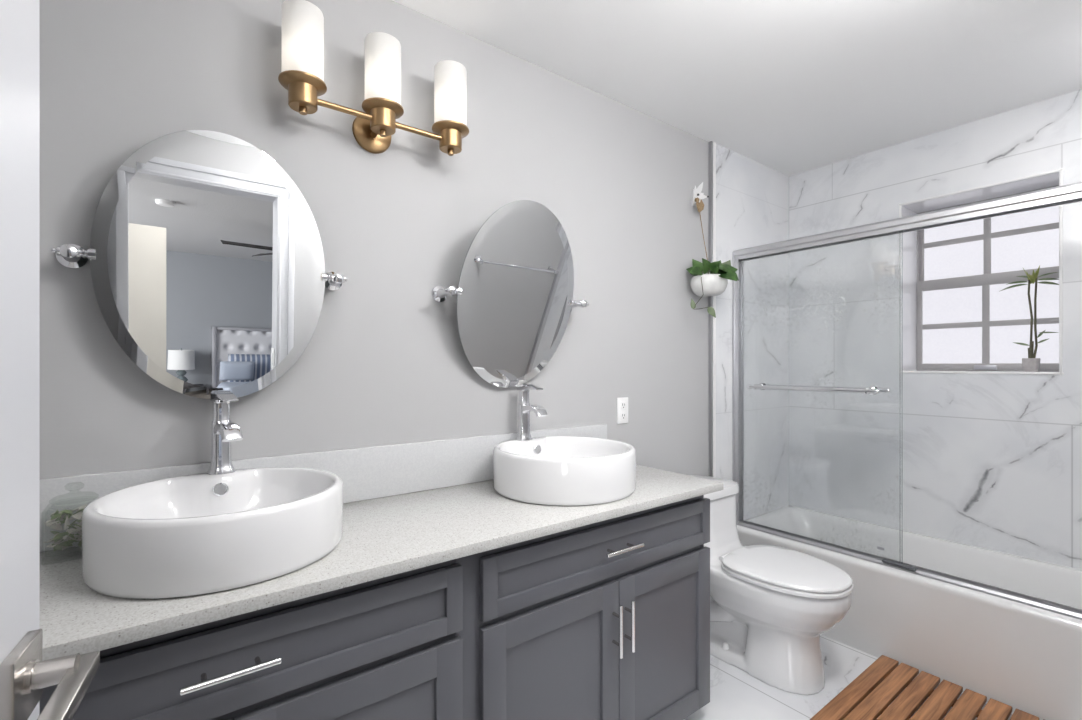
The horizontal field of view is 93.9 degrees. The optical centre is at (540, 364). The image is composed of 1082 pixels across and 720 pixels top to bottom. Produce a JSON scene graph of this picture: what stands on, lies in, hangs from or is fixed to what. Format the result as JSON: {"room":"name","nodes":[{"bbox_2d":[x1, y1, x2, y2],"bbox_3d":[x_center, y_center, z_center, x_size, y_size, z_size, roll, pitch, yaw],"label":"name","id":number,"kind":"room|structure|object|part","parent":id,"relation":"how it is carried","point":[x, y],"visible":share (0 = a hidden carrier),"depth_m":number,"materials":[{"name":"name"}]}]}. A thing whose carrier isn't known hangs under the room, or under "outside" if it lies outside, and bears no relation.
{"room":"bathroom","nodes":[
{"label":"bathroom","id":0,"kind":"room"},
{"bbox_2d":[40,0,708,478],"bbox_3d":[-0.272,-0.003,1.878,2.838,2.565,0.120,0,0,-37],"label":"wall","id":1,"kind":"structure","parent":0,"point":[384,362],"depth_m":1.61,"materials":[{"name":"grey paint"}]},
{"bbox_2d":[51,130,347,398],"bbox_3d":[-0.840,-0.253,1.323,0.638,0.686,0.077,0,0,-37],"label":"mirror","id":2,"kind":"object","parent":1,"relation":"attached to","point":[206,256],"visible":0.99,"depth_m":1.28,"materials":[{"name":"white mirror"}]},
{"bbox_2d":[40,424,606,551],"bbox_3d":[-0.512,0.339,1.607,1.997,0.162,0.020,0,0,-37],"label":"backsplash","id":3,"kind":"structure","parent":1,"relation":"attached to","point":[366,473],"depth_m":1.57,"materials":[{"name":"white stone"}]},
{"bbox_2d":[278,0,468,155],"bbox_3d":[-0.487,-0.821,1.538,0.569,0.299,0.160,0,0,-37],"label":"vanity light","id":4,"kind":"object","parent":1,"relation":"attached to","point":[302,74],"visible":1,"depth_m":1.48,"materials":[{"name":"gold metal"}]},
{"bbox_3d":[-0.654,-0.873,1.387,0.105,0.194,0.105,0,0,-37],"label":"lamp shade","id":5,"kind":"part","parent":4,"relation":"part of","materials":[{"name":"white glass"}]},
{"bbox_3d":[-0.503,-0.729,1.557,0.018,0.030,0.090,0,0,-37],"label":"arm","id":6,"kind":"part","parent":4,"relation":"part of","materials":[{"name":"gold metal"}]},
{"bbox_3d":[-0.476,-0.873,1.522,0.105,0.194,0.105,0,0,-37],"label":"lamp shade","id":7,"kind":"part","parent":4,"relation":"part of","materials":[{"name":"white glass"}]},
{"bbox_3d":[-0.297,-0.873,1.658,0.105,0.194,0.105,0,0,-37],"label":"lamp shade","id":8,"kind":"part","parent":4,"relation":"part of","materials":[{"name":"white glass"}]},
{"bbox_2d":[431,200,588,386],"bbox_3d":[-0.068,-0.245,1.844,0.638,0.658,0.179,0,0,-37],"label":"mirror","id":9,"kind":"object","parent":1,"relation":"attached to","point":[514,292],"visible":1,"depth_m":1.81,"materials":[{"name":"white mirror"}]},
{"bbox_2d":[617,397,627,423],"bbox_3d":[0.370,0.205,2.284,0.071,0.117,0.009,0,0,-37],"label":"wall outlet","id":10,"kind":"object","parent":1,"relation":"attached to","point":[622,403],"visible":1,"depth_m":2.28,"materials":[{"name":"white plastic"}]},
{"bbox_2d":[621,401,625,409],"bbox_3d":[0.371,0.182,2.282,0.031,0.038,0.004,0,0,-37],"label":"receptacle","id":11,"kind":"object","parent":10,"relation":"attached to","point":[623,403],"depth_m":2.28,"materials":[{"name":"grey plastic"}]},
{"bbox_2d":[621,412,625,419],"bbox_3d":[0.371,0.230,2.282,0.031,0.038,0.004,0,0,-37],"label":"receptacle","id":12,"kind":"object","parent":10,"relation":"attached to","point":[623,414],"depth_m":2.28,"materials":[{"name":"grey plastic"}]},
{"bbox_2d":[692,182,708,205],"bbox_3d":[0.823,-0.880,2.587,0.090,0.120,0.042,0,0,-4],"label":"wall hook","id":13,"kind":"object","parent":1,"relation":"attached to","point":[696,192],"visible":0.99,"depth_m":2.59,"materials":[{"name":"white plastic"}]},
{"bbox_3d":[0.797,-0.863,2.585,0.013,0.085,0.046,0,0,-37],"label":"hook plate","id":14,"kind":"part","parent":13,"relation":"part of","materials":[{"name":"white plastic"}]},
{"bbox_2d":[709,141,715,477],"bbox_3d":[0.911,0.048,2.686,0.037,2.465,0.022,0,0,-37],"label":"trim","id":15,"kind":"structure","parent":1,"relation":"attached to","point":[712,145],"depth_m":2.68,"materials":[{"name":"white plastic"}]},
{"bbox_2d":[686,197,738,317],"bbox_3d":[0.850,-0.540,2.511,0.242,0.618,0.199,0,0,1],"label":"hanging planter","id":16,"kind":"object","parent":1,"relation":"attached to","point":[715,283],"visible":1,"depth_m":2.47,"materials":[{"name":"ceramic"}]},
{"bbox_3d":[0.819,-0.608,2.518,0.119,0.345,0.137,0,0,-12],"label":"cord","id":17,"kind":"part","parent":16,"relation":"part of","materials":[{"name":"fabric"}]},
{"bbox_3d":[0.838,-0.394,2.522,0.178,0.092,0.178,0,0,-37],"label":"pot","id":18,"kind":"part","parent":16,"relation":"part of","materials":[{"name":"white ceramic"}]},
{"bbox_2d":[392,0,1081,175],"bbox_3d":[0.663,-1.235,1.517,4.010,0.100,1.825,0,0,-37],"label":"ceiling","id":19,"kind":"structure","parent":0,"point":[789,87],"depth_m":1.97,"materials":[{"name":"white paint"}]},
{"bbox_2d":[716,144,788,519],"bbox_3d":[1.330,-0.003,3.084,1.172,2.565,0.135,0,0,-37],"label":"tiled wall","id":20,"kind":"structure","parent":0,"point":[752,197],"depth_m":2.94,"materials":[{"name":"stone"}]},
{"bbox_2d":[732,182,1081,619],"bbox_3d":[1.551,0.121,2.194,0.076,1.513,1.549,0,0,-37],"label":"shower door frame","id":21,"kind":"object","parent":20,"relation":"attached to","point":[1069,193],"visible":0.89,"depth_m":2.23,"materials":[{"name":"silver metal"}]},
{"bbox_2d":[739,259,890,519],"bbox_3d":[1.330,0.128,2.492,0.154,1.464,0.778,0,0,-37],"label":"door","id":22,"kind":"structure","parent":21,"relation":"in","point":[870,390],"depth_m":2.69,"materials":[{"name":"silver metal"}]},
{"bbox_3d":[1.458,0.115,2.249,0.062,0.038,0.038,0,0,-37],"label":"post","id":23,"kind":"part","parent":22,"relation":"part of","materials":[{"name":"silver metal"}]},
{"bbox_3d":[1.554,-0.607,2.196,0.069,0.057,1.549,0,0,-37],"label":"header rail","id":24,"kind":"part","parent":21,"relation":"part of","materials":[{"name":"silver metal"}]},
{"bbox_2d":[684,634,1012,719],"bbox_3d":[0.663,1.320,1.517,4.010,0.080,1.825,0,0,-37],"label":"floor","id":25,"kind":"structure","parent":0,"point":[735,694],"depth_m":1.97,"materials":[{"name":"tile"}]},
{"bbox_2d":[40,495,709,719],"bbox_3d":[-0.336,0.864,1.402,2.010,0.833,0.555,0,0,-37],"label":"vanity cabinet","id":26,"kind":"object","parent":25,"relation":"on","point":[609,619],"visible":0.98,"depth_m":1.25,"materials":[{"name":"grey paint"}]},
{"bbox_3d":[-0.592,0.553,0.887,0.009,0.009,0.032,0,0,-37],"label":"post","id":27,"kind":"part","parent":26,"relation":"part of","materials":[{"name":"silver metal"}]},
{"bbox_3d":[-0.548,0.553,0.899,0.155,0.012,0.012,0,0,-37],"label":"handle","id":28,"kind":"part","parent":26,"relation":"part of","materials":[{"name":"silver metal"}]},
{"bbox_3d":[-0.569,0.559,0.936,0.942,0.155,0.020,0,0,-37],"label":"drawer","id":29,"kind":"part","parent":26,"relation":"part of","materials":[{"name":"grey paint"}]},
{"bbox_3d":[-0.524,0.553,0.938,0.009,0.009,0.032,0,0,-37],"label":"post","id":30,"kind":"part","parent":26,"relation":"part of","materials":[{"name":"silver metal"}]},
{"bbox_3d":[-0.381,0.936,1.079,0.470,0.556,0.020,0,0,-37],"label":"door","id":31,"kind":"part","parent":26,"relation":"part of","materials":[{"name":"grey paint"}]},
{"bbox_2d":[40,464,723,659],"bbox_3d":[-0.330,0.433,1.408,2.047,0.026,0.556,0,0,-37],"label":"countertop","id":32,"kind":"structure","parent":26,"relation":"on","point":[382,537],"depth_m":1.14,"materials":[{"name":"stone"}]},
{"bbox_2d":[43,482,98,551],"bbox_3d":[-1.034,0.340,1.119,0.094,0.159,0.096,0,0,-37],"label":"glass jar","id":33,"kind":"object","parent":32,"relation":"on","point":[62,540],"visible":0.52,"depth_m":1.10,"materials":[{"name":"glass"}]},
{"bbox_3d":[-1.035,0.280,1.120,0.082,0.038,0.082,0,0,-37],"label":"lid","id":34,"kind":"part","parent":33,"relation":"part of","materials":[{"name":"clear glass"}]},
{"bbox_2d":[81,467,342,598],"bbox_3d":[-0.706,0.349,1.137,0.486,0.142,0.486,0,0,-37],"label":"vessel sink","id":35,"kind":"object","parent":32,"relation":"in","point":[199,533],"visible":1,"depth_m":0.97,"materials":[{"name":"white ceramic"}]},
{"bbox_2d":[207,392,242,474],"bbox_3d":[-0.797,0.174,1.274,0.060,0.206,0.157,0,0,-44],"label":"faucet","id":36,"kind":"object","parent":35,"relation":"on","point":[224,431],"visible":1,"depth_m":1.28,"materials":[{"name":"silver metal"}]},
{"bbox_3d":[-0.798,0.083,1.276,0.045,0.022,0.117,0,0,-44],"label":"lever","id":37,"kind":"part","parent":36,"relation":"part of","materials":[{"name":"silver metal"}]},
{"bbox_3d":[-0.785,0.165,1.263,0.044,0.043,0.124,0,0,-44],"label":"spout","id":38,"kind":"part","parent":36,"relation":"part of","materials":[{"name":"silver metal"}]},
{"bbox_2d":[493,436,635,505],"bbox_3d":[0.080,0.349,1.734,0.486,0.142,0.486,0,0,-37],"label":"vessel sink","id":39,"kind":"object","parent":32,"relation":"in","point":[552,470],"visible":0.99,"depth_m":1.54,"materials":[{"name":"white ceramic"}]},
{"bbox_2d":[515,384,547,440],"bbox_3d":[-0.038,0.174,1.850,0.060,0.206,0.157,0,0,-37],"label":"faucet","id":40,"kind":"object","parent":39,"relation":"on","point":[524,407],"visible":1,"depth_m":1.86,"materials":[{"name":"silver metal"}]},
{"bbox_3d":[-0.039,0.083,1.851,0.045,0.022,0.117,0,0,-37],"label":"lever","id":41,"kind":"part","parent":40,"relation":"part of","materials":[{"name":"silver metal"}]},
{"bbox_3d":[-0.028,0.165,1.837,0.044,0.043,0.124,0,0,-37],"label":"spout","id":42,"kind":"part","parent":40,"relation":"part of","materials":[{"name":"silver metal"}]},
{"bbox_3d":[0.042,0.936,1.400,0.476,0.556,0.020,0,0,-37],"label":"door","id":43,"kind":"part","parent":26,"relation":"part of","materials":[{"name":"grey paint"}]},
{"bbox_3d":[0.228,0.559,1.541,0.944,0.155,0.020,0,0,-37],"label":"drawer","id":44,"kind":"part","parent":26,"relation":"part of","materials":[{"name":"grey paint"}]},
{"bbox_3d":[0.237,0.790,1.496,0.012,0.155,0.012,0,0,-37],"label":"handle","id":45,"kind":"part","parent":26,"relation":"part of","materials":[{"name":"silver metal"}]},
{"bbox_3d":[0.253,0.553,1.508,0.155,0.012,0.012,0,0,-37],"label":"handle","id":46,"kind":"part","parent":26,"relation":"part of","materials":[{"name":"silver metal"}]},
{"bbox_3d":[0.278,0.790,1.527,0.012,0.155,0.012,0,0,-37],"label":"handle","id":47,"kind":"part","parent":26,"relation":"part of","materials":[{"name":"silver metal"}]},
{"bbox_3d":[0.419,0.936,1.686,0.464,0.556,0.020,0,0,-37],"label":"door","id":48,"kind":"part","parent":26,"relation":"part of","materials":[{"name":"grey paint"}]},
{"bbox_2d":[691,475,853,694],"bbox_3d":[0.927,0.921,2.210,0.411,0.717,0.776,0,0,-37],"label":"toilet","id":49,"kind":"object","parent":25,"relation":"on","point":[771,606],"visible":0.64,"depth_m":2.02,"materials":[{"name":"white ceramic"}]},
{"bbox_3d":[0.769,0.586,2.418,0.330,0.045,0.254,0,0,-37],"label":"tank lid","id":50,"kind":"part","parent":49,"relation":"part of","materials":[{"name":"white ceramic"}]},
{"bbox_3d":[1.019,0.836,2.090,0.400,0.021,0.467,0,0,-37],"label":"seat lid","id":51,"kind":"part","parent":49,"relation":"part of","materials":[{"name":"white plastic"}]},
{"bbox_3d":[1.019,0.859,2.090,0.406,0.018,0.473,0,0,-37],"label":"seat","id":52,"kind":"part","parent":49,"relation":"part of","materials":[{"name":"white plastic"}]},
{"bbox_2d":[737,505,1081,719],"bbox_3d":[1.762,1.079,2.355,0.661,0.402,1.546,0,0,-37],"label":"bathtub","id":53,"kind":"object","parent":25,"relation":"on","point":[1026,658],"visible":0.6,"depth_m":2.11,"materials":[{"name":"white ceramic"}]},
{"bbox_2d":[810,655,1043,719],"bbox_3d":[1.363,1.264,1.745,0.692,0.033,0.559,0,0,-37],"label":"bath mat","id":54,"kind":"object","parent":25,"relation":"on","point":[868,696],"visible":1,"depth_m":1.87,"materials":[{"name":"brown wood"}]},
{"bbox_2d":[789,89,1081,569],"bbox_3d":[2.185,-0.003,2.588,0.290,2.565,1.690,0,0,-37],"label":"wall","id":55,"kind":"structure","parent":0,"point":[988,461],"depth_m":2.61,"materials":[{"name":"stone"}]},
{"bbox_2d":[901,172,1059,371],"bbox_3d":[2.196,-0.409,2.529,0.233,0.892,0.602,0,0,-37],"label":"window recess","id":56,"kind":"structure","parent":55,"relation":"attached to","point":[908,239],"depth_m":2.69,"materials":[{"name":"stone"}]},
{"bbox_2d":[1001,266,1058,371],"bbox_3d":[2.260,-0.212,2.338,0.057,0.485,0.210,0,0,-37],"label":"bamboo","id":57,"kind":"object","parent":56,"relation":"on","point":[1030,364],"visible":0.98,"depth_m":2.32,"materials":[{"name":"green plant"}]},
{"bbox_3d":[2.262,-0.414,2.328,0.047,0.080,0.062,0,0,-37],"label":"crown","id":58,"kind":"part","parent":57,"relation":"part of","materials":[{"name":"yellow plant"}]},
{"bbox_2d":[898,168,1063,374],"bbox_3d":[2.101,-0.409,2.457,0.007,0.910,0.620,0,0,-37],"label":"trim","id":59,"kind":"structure","parent":55,"relation":"attached to","point":[1060,170],"depth_m":2.34,"materials":[{"name":"white plastic"}]},
{"bbox_2d":[917,185,1058,371],"bbox_3d":[2.302,-0.409,2.610,0.077,0.892,0.602,0,0,-37],"label":"window","id":60,"kind":"structure","parent":55,"relation":"in","point":[965,320],"depth_m":2.60,"materials":[{"name":"grey"}]},
{"bbox_3d":[2.291,-0.221,2.602,0.026,0.492,0.586,0,0,-37],"label":"sash","id":61,"kind":"part","parent":60,"relation":"part of","materials":[{"name":"grey"}]},
{"bbox_3d":[2.314,-0.626,2.619,0.026,0.433,0.586,0,0,-37],"label":"sash","id":62,"kind":"part","parent":60,"relation":"part of","materials":[{"name":"grey"}]},
{"bbox_3d":[2.292,-0.222,2.599,0.004,0.457,0.574,0,0,-37],"label":"pane","id":63,"kind":"part","parent":60,"relation":"part of","materials":[{"name":"grey"}]},
{"bbox_3d":[2.314,-0.623,2.616,0.004,0.405,0.574,0,0,-37],"label":"pane","id":64,"kind":"part","parent":60,"relation":"part of","materials":[{"name":"grey"}]},
{"bbox_2d":[1022,358,1040,371],"bbox_3d":[2.263,0.000,2.332,0.054,0.062,0.058,0,0,-37],"label":"pot","id":65,"kind":"object","parent":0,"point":[1029,364],"depth_m":2.31,"materials":[{"name":"white ceramic"}]},
{"bbox_3d":[0.760,-0.002,0.520,2.960,2.565,0.120,0,0,-37],"label":"wall","id":66,"kind":"structure","parent":0,"visible":0},
{"bbox_3d":[0.163,0.222,0.067,0.724,2.115,0.120,0,0,-37],"label":"door","id":67,"kind":"structure","parent":66,"relation":"in","visible":0},
{"bbox_2d":[0,0,99,719],"bbox_3d":[-0.318,0.259,0.178,0.140,2.018,0.642,0,0,-30],"label":"door leaf","id":68,"kind":"structure","parent":67,"relation":"attached to","point":[24,673],"depth_m":0.42,"materials":[{"name":"grey paint"}]},
{"bbox_3d":[-0.320,0.259,0.182,0.035,2.018,0.632,0,0,-30],"label":"panel","id":69,"kind":"part","parent":68,"relation":"part of","materials":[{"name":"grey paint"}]},
{"bbox_3d":[-0.365,0.260,0.385,0.016,0.014,0.135,0,0,-30],"label":"lever","id":70,"kind":"part","parent":68,"relation":"part of","materials":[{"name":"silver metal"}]}
]}

